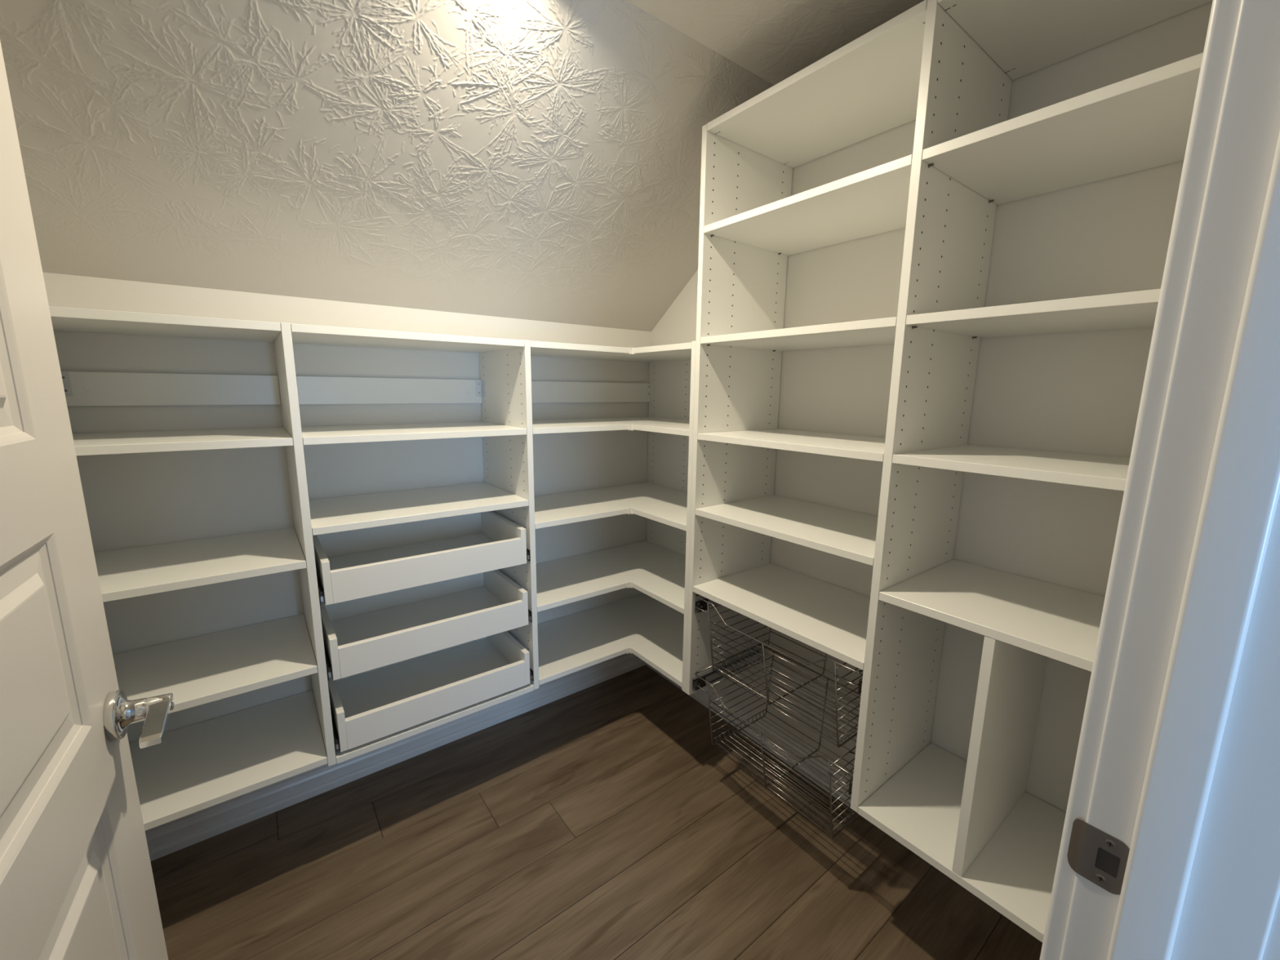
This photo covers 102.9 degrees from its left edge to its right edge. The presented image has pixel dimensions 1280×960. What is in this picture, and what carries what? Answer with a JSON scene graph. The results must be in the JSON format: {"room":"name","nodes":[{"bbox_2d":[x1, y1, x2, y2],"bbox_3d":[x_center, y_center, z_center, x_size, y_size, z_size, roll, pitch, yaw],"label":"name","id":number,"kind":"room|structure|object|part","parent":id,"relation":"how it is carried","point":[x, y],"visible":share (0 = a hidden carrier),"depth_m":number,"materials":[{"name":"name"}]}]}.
{"room":"food storage area","nodes":[
{"label":"food storage area","id":0,"kind":"room"},
{"bbox_2d":[42,271,651,832],"bbox_3d":[-0.758,-0.098,1.947,2.148,2.520,0.100,-7,13,-37],"label":"wall","id":1,"kind":"structure","parent":0,"point":[131,500],"depth_m":1.60,"materials":[{"name":"paint"}]},
{"bbox_2d":[48,306,691,831],"bbox_3d":[-0.603,0.138,1.785,1.938,1.208,0.405,-7,13,-37],"label":"shelving unit","id":2,"kind":"object","parent":1,"relation":"attached to","point":[421,606],"visible":0.84,"depth_m":1.59,"materials":[{"name":"white laminate"}]},
{"bbox_3d":[-1.169,-0.376,1.251,0.456,0.020,0.405,-7,13,-37],"label":"shelf","id":3,"kind":"part","parent":2,"relation":"part of","materials":[{"name":"white laminate"}]},
{"bbox_3d":[-1.289,-0.254,1.430,0.456,0.087,0.016,-7,13,-37],"label":"hanging rail","id":4,"kind":"part","parent":2,"relation":"part of","materials":[{"name":"white plastic"}]},
{"bbox_3d":[-1.172,-0.103,1.300,0.456,0.020,0.405,-7,13,-37],"label":"shelf","id":5,"kind":"part","parent":2,"relation":"part of","materials":[{"name":"white laminate"}]},
{"bbox_3d":[-1.176,0.213,1.356,0.456,0.020,0.405,-7,13,-37],"label":"shelf","id":6,"kind":"part","parent":2,"relation":"part of","materials":[{"name":"white plastic"}]},
{"bbox_3d":[-1.179,0.507,1.408,0.456,0.020,0.405,-7,13,-37],"label":"shelf","id":7,"kind":"part","parent":2,"relation":"part of","materials":[{"name":"white plastic"}]},
{"bbox_3d":[-1.183,0.781,1.456,0.456,0.020,0.405,-7,13,-37],"label":"shelf","id":8,"kind":"part","parent":2,"relation":"part of","materials":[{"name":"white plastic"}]},
{"bbox_3d":[-0.986,0.184,1.497,0.020,1.206,0.405,-7,13,-37],"label":"upright panel","id":9,"kind":"part","parent":2,"relation":"part of","materials":[{"name":"white plastic"}]},
{"bbox_3d":[-0.956,0.250,1.522,0.018,0.120,0.387,-7,13,-37],"label":"panel","id":10,"kind":"part","parent":2,"relation":"part of","materials":[{"name":"white plastic"}]},
{"bbox_3d":[-0.959,0.468,1.561,0.018,0.120,0.387,-7,13,-37],"label":"panel","id":11,"kind":"part","parent":2,"relation":"part of","materials":[{"name":"white laminate"}]},
{"bbox_3d":[-0.961,0.687,1.600,0.018,0.120,0.387,-7,13,-37],"label":"panel","id":12,"kind":"part","parent":2,"relation":"part of","materials":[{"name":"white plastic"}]},
{"bbox_3d":[-0.848,-0.307,1.761,0.609,0.087,0.016,-7,13,-37],"label":"hanging rail","id":13,"kind":"part","parent":2,"relation":"part of","materials":[{"name":"white plastic"}]},
{"bbox_3d":[-0.843,0.184,1.834,0.547,0.097,0.018,-7,13,-37],"label":"panel","id":14,"kind":"part","parent":2,"relation":"part of","materials":[{"name":"white plastic"}]},
{"bbox_3d":[-0.845,0.402,1.872,0.547,0.097,0.018,-7,13,-37],"label":"panel","id":15,"kind":"part","parent":2,"relation":"part of","materials":[{"name":"white plastic"}]},
{"bbox_3d":[-0.728,-0.430,1.582,0.609,0.020,0.405,-7,13,-37],"label":"shelf","id":16,"kind":"part","parent":2,"relation":"part of","materials":[{"name":"white laminate"}]},
{"bbox_3d":[-0.848,0.621,1.911,0.547,0.097,0.018,-7,13,-37],"label":"panel","id":17,"kind":"part","parent":2,"relation":"part of","materials":[{"name":"white laminate"}]},
{"bbox_3d":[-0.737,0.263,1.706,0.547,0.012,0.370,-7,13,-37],"label":"drawer","id":18,"kind":"part","parent":2,"relation":"part of","materials":[{"name":"white plastic"}]},
{"bbox_3d":[-0.732,-0.157,1.631,0.609,0.020,0.405,-7,13,-37],"label":"shelf","id":19,"kind":"part","parent":2,"relation":"part of","materials":[{"name":"white plastic"}]},
{"bbox_3d":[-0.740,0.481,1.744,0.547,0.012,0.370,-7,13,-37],"label":"drawer","id":20,"kind":"part","parent":2,"relation":"part of","materials":[{"name":"white plastic"}]},
{"bbox_3d":[-0.734,0.076,1.672,0.609,0.020,0.405,-7,13,-37],"label":"shelf","id":21,"kind":"part","parent":2,"relation":"part of","materials":[{"name":"white laminate"}]},
{"bbox_3d":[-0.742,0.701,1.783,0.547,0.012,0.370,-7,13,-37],"label":"drawer","id":22,"kind":"part","parent":2,"relation":"part of","materials":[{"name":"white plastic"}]},
{"bbox_3d":[-0.619,0.265,1.549,0.547,0.090,0.018,-7,13,-37],"label":"panel","id":23,"kind":"part","parent":2,"relation":"part of","materials":[{"name":"white wood"}]},
{"bbox_3d":[-0.622,0.483,1.588,0.547,0.090,0.018,-7,13,-37],"label":"panel","id":24,"kind":"part","parent":2,"relation":"part of","materials":[{"name":"white wood"}]},
{"bbox_3d":[-0.742,0.739,1.790,0.609,0.020,0.405,-7,13,-37],"label":"shelf","id":25,"kind":"part","parent":2,"relation":"part of","materials":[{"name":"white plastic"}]},
{"bbox_3d":[-0.624,0.702,1.627,0.547,0.090,0.018,-7,13,-37],"label":"panel","id":26,"kind":"part","parent":2,"relation":"part of","materials":[{"name":"white wood"}]},
{"bbox_3d":[-0.506,0.195,1.860,0.018,0.120,0.387,-7,13,-37],"label":"panel","id":27,"kind":"part","parent":2,"relation":"part of","materials":[{"name":"white plastic"}]},
{"bbox_3d":[-0.509,0.413,1.899,0.018,0.120,0.387,-7,13,-37],"label":"panel","id":28,"kind":"part","parent":2,"relation":"part of","materials":[{"name":"white plastic"}]},
{"bbox_3d":[-0.511,0.632,1.938,0.018,0.120,0.387,-7,13,-37],"label":"panel","id":29,"kind":"part","parent":2,"relation":"part of","materials":[{"name":"white plastic"}]},
{"bbox_3d":[-0.484,0.123,1.874,0.020,1.206,0.405,-7,13,-37],"label":"upright panel","id":30,"kind":"part","parent":2,"relation":"part of","materials":[{"name":"white plastic"}]},
{"bbox_3d":[-0.271,-0.377,2.194,0.797,0.087,0.016,-7,13,-37],"label":"hanging rail","id":31,"kind":"part","parent":2,"relation":"part of","materials":[{"name":"white laminate"}]},
{"bbox_3d":[-0.165,0.656,2.220,0.797,0.020,0.405,-7,13,-37],"label":"shelf","id":32,"kind":"part","parent":2,"relation":"part of","materials":[{"name":"white laminate"}]},
{"bbox_3d":[-0.159,0.088,2.120,0.797,0.020,0.405,-7,13,-37],"label":"shelf","id":33,"kind":"part","parent":2,"relation":"part of","materials":[{"name":"white plastic"}]},
{"bbox_3d":[-0.162,0.382,2.172,0.797,0.020,0.405,-7,13,-37],"label":"shelf","id":34,"kind":"part","parent":2,"relation":"part of","materials":[{"name":"white plastic"}]},
{"bbox_3d":[-0.155,-0.227,2.063,0.797,0.020,0.405,-7,13,-37],"label":"shelf","id":35,"kind":"part","parent":2,"relation":"part of","materials":[{"name":"white plastic"}]},
{"bbox_3d":[-0.152,-0.500,2.015,0.797,0.020,0.405,-7,13,-37],"label":"shelf","id":36,"kind":"part","parent":2,"relation":"part of","materials":[{"name":"white laminate"}]},
{"bbox_3d":[0.164,0.044,2.361,0.012,1.204,0.405,-7,13,-37],"label":"upright panel","id":37,"kind":"part","parent":2,"relation":"part of","materials":[{"name":"white plastic"}]},
{"bbox_2d":[145,653,645,861],"bbox_3d":[-0.739,1.013,2.090,1.935,0.084,0.024,-7,13,-37],"label":"baseboard","id":38,"kind":"structure","parent":1,"relation":"attached to","point":[162,841],"depth_m":1.86,"materials":[{"name":"paint"}]},
{"bbox_2d":[0,0,774,331],"bbox_3d":[-0.465,-0.848,1.435,1.949,0.622,0.838,-7,13,-37],"label":"wall","id":39,"kind":"structure","parent":0,"point":[536,160],"depth_m":1.27,"materials":[{"name":"paint"}]},
{"bbox_2d":[150,665,1042,959],"bbox_3d":[-0.165,1.250,1.376,2.148,0.120,2.106,-7,13,-37],"label":"floor","id":40,"kind":"structure","parent":0,"point":[604,820],"depth_m":1.52,"materials":[{"name":"brown wood"}]},
{"bbox_2d":[626,0,924,84],"bbox_3d":[0.380,-1.050,0.856,1.260,0.002,1.032,-7,13,-37],"label":"ceiling","id":41,"kind":"structure","parent":0,"point":[774,40],"depth_m":1.26,"materials":[{"name":"paint"}]},
{"bbox_2d":[651,1,1212,813],"bbox_3d":[0.688,-0.045,1.743,0.100,2.520,1.986,-7,13,-37],"label":"wall","id":42,"kind":"structure","parent":0,"point":[1079,392],"depth_m":1.30,"materials":[{"name":"paint"}]},
{"bbox_2d":[626,340,696,692],"bbox_3d":[0.222,0.116,1.948,0.421,1.208,0.331,-7,13,-37],"label":"shelving unit","id":43,"kind":"object","parent":42,"relation":"attached to","point":[667,653],"visible":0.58,"depth_m":1.89,"materials":[{"name":"white laminate"}]},
{"bbox_3d":[0.216,0.689,2.063,0.405,0.020,0.311,-7,13,-37],"label":"shelf","id":44,"kind":"part","parent":43,"relation":"part of","materials":[{"name":"white plastic"}]},
{"bbox_3d":[0.219,0.415,2.014,0.405,0.020,0.311,-7,13,-37],"label":"shelf","id":45,"kind":"part","parent":43,"relation":"part of","materials":[{"name":"white plastic"}]},
{"bbox_3d":[0.223,0.121,1.962,0.405,0.020,0.311,-7,13,-37],"label":"shelf","id":46,"kind":"part","parent":43,"relation":"part of","materials":[{"name":"white plastic"}]},
{"bbox_3d":[0.226,-0.195,1.906,0.405,0.020,0.311,-7,13,-37],"label":"shelf","id":47,"kind":"part","parent":43,"relation":"part of","materials":[{"name":"white laminate"}]},
{"bbox_3d":[0.229,-0.468,1.858,0.405,0.020,0.311,-7,13,-37],"label":"shelf","id":48,"kind":"part","parent":43,"relation":"part of","materials":[{"name":"white plastic"}]},
{"bbox_3d":[0.323,0.138,1.831,0.405,1.208,0.019,-7,13,-37],"label":"upright panel","id":49,"kind":"part","parent":43,"relation":"part of","materials":[{"name":"white plastic"}]},
{"bbox_2d":[645,662,857,813],"bbox_3d":[0.590,1.054,1.948,0.024,0.084,1.868,-7,13,-37],"label":"baseboard","id":50,"kind":"structure","parent":42,"relation":"attached to","point":[701,696],"depth_m":2.02,"materials":[{"name":"paint"}]},
{"bbox_3d":[0.595,1.053,1.951,0.012,0.084,1.868,-7,13,-37],"label":"board","id":51,"kind":"part","parent":50,"relation":"part of","materials":[{"name":"paint"}]},
{"bbox_2d":[685,0,1213,942],"bbox_3d":[0.674,-0.080,1.329,0.405,1.823,1.128,-7,13,-37],"label":"shelving unit","id":52,"kind":"object","parent":42,"relation":"attached to","point":[949,67],"visible":0.91,"depth_m":1.23,"materials":[{"name":"white laminate"}]},
{"bbox_3d":[0.338,-0.158,1.763,0.405,1.815,0.020,-7,13,-37],"label":"upright panel","id":53,"kind":"part","parent":52,"relation":"part of","materials":[{"name":"white laminate"}]},
{"bbox_2d":[692,644,860,838],"bbox_3d":[0.513,0.829,1.681,0.377,0.267,0.609,-7,13,-37],"label":"wire basket","id":54,"kind":"object","parent":52,"relation":"hanging from","point":[699,682],"visible":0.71,"depth_m":1.71,"materials":[{"name":"silver metal"}]},
{"bbox_3d":[0.348,0.681,1.860,0.352,0.042,0.067,-7,13,-37],"label":"rail","id":55,"kind":"part","parent":54,"relation":"part of","materials":[{"name":"silver metal"}]},
{"bbox_3d":[0.665,0.758,1.450,0.352,0.042,0.067,-7,13,-37],"label":"rail","id":56,"kind":"part","parent":54,"relation":"part of","materials":[{"name":"silver metal"}]},
{"bbox_2d":[694,594,863,747],"bbox_3d":[0.512,0.544,1.627,0.388,0.267,0.609,-7,13,-37],"label":"wire basket","id":57,"kind":"object","parent":52,"relation":"hanging from","point":[703,604],"visible":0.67,"depth_m":1.57,"materials":[{"name":"silver metal"}]},
{"bbox_3d":[0.343,0.397,1.803,0.352,0.042,0.067,-7,13,-37],"label":"rail","id":58,"kind":"part","parent":57,"relation":"part of","materials":[{"name":"silver metal"}]},
{"bbox_3d":[0.660,0.473,1.393,0.352,0.042,0.067,-7,13,-37],"label":"rail","id":59,"kind":"part","parent":57,"relation":"part of","materials":[{"name":"silver metal"}]},
{"bbox_3d":[0.523,0.393,1.607,0.405,0.020,0.607,-7,13,-37],"label":"shelf","id":60,"kind":"part","parent":52,"relation":"part of","materials":[{"name":"white plastic"}]},
{"bbox_3d":[0.526,0.129,1.560,0.405,0.020,0.607,-7,13,-37],"label":"shelf","id":61,"kind":"part","parent":52,"relation":"part of","materials":[{"name":"white plastic"}]},
{"bbox_3d":[0.529,-0.115,1.516,0.405,0.020,0.607,-7,13,-37],"label":"shelf","id":62,"kind":"part","parent":52,"relation":"part of","materials":[{"name":"white plastic"}]},
{"bbox_3d":[0.532,-0.407,1.464,0.405,0.020,0.607,-7,13,-37],"label":"shelf","id":63,"kind":"part","parent":52,"relation":"part of","materials":[{"name":"white plastic"}]},
{"bbox_3d":[0.536,-0.724,1.408,0.405,0.020,0.607,-7,13,-37],"label":"shelf","id":64,"kind":"part","parent":52,"relation":"part of","materials":[{"name":"white laminate"}]},
{"bbox_3d":[0.539,-0.997,1.360,0.405,0.020,0.607,-7,13,-37],"label":"shelf","id":65,"kind":"part","parent":52,"relation":"part of","materials":[{"name":"white plastic"}]},
{"bbox_3d":[0.719,-0.070,1.270,0.405,1.822,0.020,-7,13,-37],"label":"upright panel","id":66,"kind":"part","parent":52,"relation":"part of","materials":[{"name":"white plastic"}]},
{"bbox_3d":[0.854,0.854,1.240,0.405,0.020,0.458,-7,13,-37],"label":"shelf","id":67,"kind":"part","parent":52,"relation":"part of","materials":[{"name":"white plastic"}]},
{"bbox_3d":[0.861,0.286,1.140,0.405,0.020,0.458,-7,13,-37],"label":"shelf","id":68,"kind":"part","parent":52,"relation":"part of","materials":[{"name":"white plastic"}]},
{"bbox_3d":[0.858,0.570,1.190,0.404,0.556,0.020,-7,13,-37],"label":"divider panel","id":69,"kind":"part","parent":52,"relation":"part of","materials":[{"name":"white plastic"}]},
{"bbox_3d":[0.864,-0.034,1.083,0.405,0.020,0.458,-7,13,-37],"label":"shelf","id":70,"kind":"part","parent":52,"relation":"part of","materials":[{"name":"white plastic"}]},
{"bbox_3d":[0.868,-0.327,1.031,0.405,0.020,0.458,-7,13,-37],"label":"shelf","id":71,"kind":"part","parent":52,"relation":"part of","materials":[{"name":"white plastic"}]},
{"bbox_3d":[0.871,-0.644,0.975,0.405,0.020,0.458,-7,13,-37],"label":"shelf","id":72,"kind":"part","parent":52,"relation":"part of","materials":[{"name":"white plastic"}]},
{"bbox_3d":[0.874,-0.918,0.926,0.405,0.020,0.458,-7,13,-37],"label":"shelf","id":73,"kind":"part","parent":52,"relation":"part of","materials":[{"name":"white plastic"}]},
{"bbox_3d":[0.854,0.140,0.712,0.905,2.520,0.118,-7,13,-37],"label":"wall","id":74,"kind":"structure","parent":0,"visible":0},
{"bbox_2d":[1039,0,1279,959],"bbox_3d":[0.498,0.289,0.465,0.076,2.105,0.151,-7,13,-37],"label":"trim","id":75,"kind":"structure","parent":74,"relation":"attached to","point":[1170,846],"depth_m":0.42,"materials":[{"name":"paint"}]},
{"bbox_3d":[0.448,0.369,0.500,0.005,0.058,0.044,-5,12,-30],"label":"strike plate","id":76,"kind":"part","parent":75,"relation":"part of","materials":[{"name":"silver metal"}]},
{"bbox_3d":[0.545,0.298,0.417,0.059,2.105,0.016,-7,13,-37],"label":"casing","id":77,"kind":"part","parent":75,"relation":"part of","materials":[{"name":"paint"}]},
{"bbox_3d":[-0.333,0.285,-0.179,0.209,2.520,0.118,-7,13,-37],"label":"wall","id":78,"kind":"structure","parent":0,"visible":0},
{"bbox_2d":[0,40,174,959],"bbox_3d":[-0.484,0.325,0.373,0.102,2.025,0.890,-6,12,-34],"label":"door","id":79,"kind":"structure","parent":78,"relation":"in","point":[77,882],"depth_m":0.57,"materials":[{"name":"paint"}]},
{"bbox_3d":[-0.704,0.319,0.704,0.039,0.065,0.065,-7,13,-37],"label":"handle","id":80,"kind":"part","parent":79,"relation":"part of","materials":[{"name":"silver metal"}]},
{"bbox_3d":[-0.648,0.321,0.685,0.022,0.011,0.116,-7,13,-37],"label":"lever","id":81,"kind":"part","parent":79,"relation":"part of","materials":[{"name":"silver metal"}]},
{"bbox_3d":[-0.678,0.317,0.721,0.027,0.026,0.026,-7,13,-37],"label":"stem","id":82,"kind":"part","parent":79,"relation":"part of","materials":[{"name":"silver metal"}]}
]}

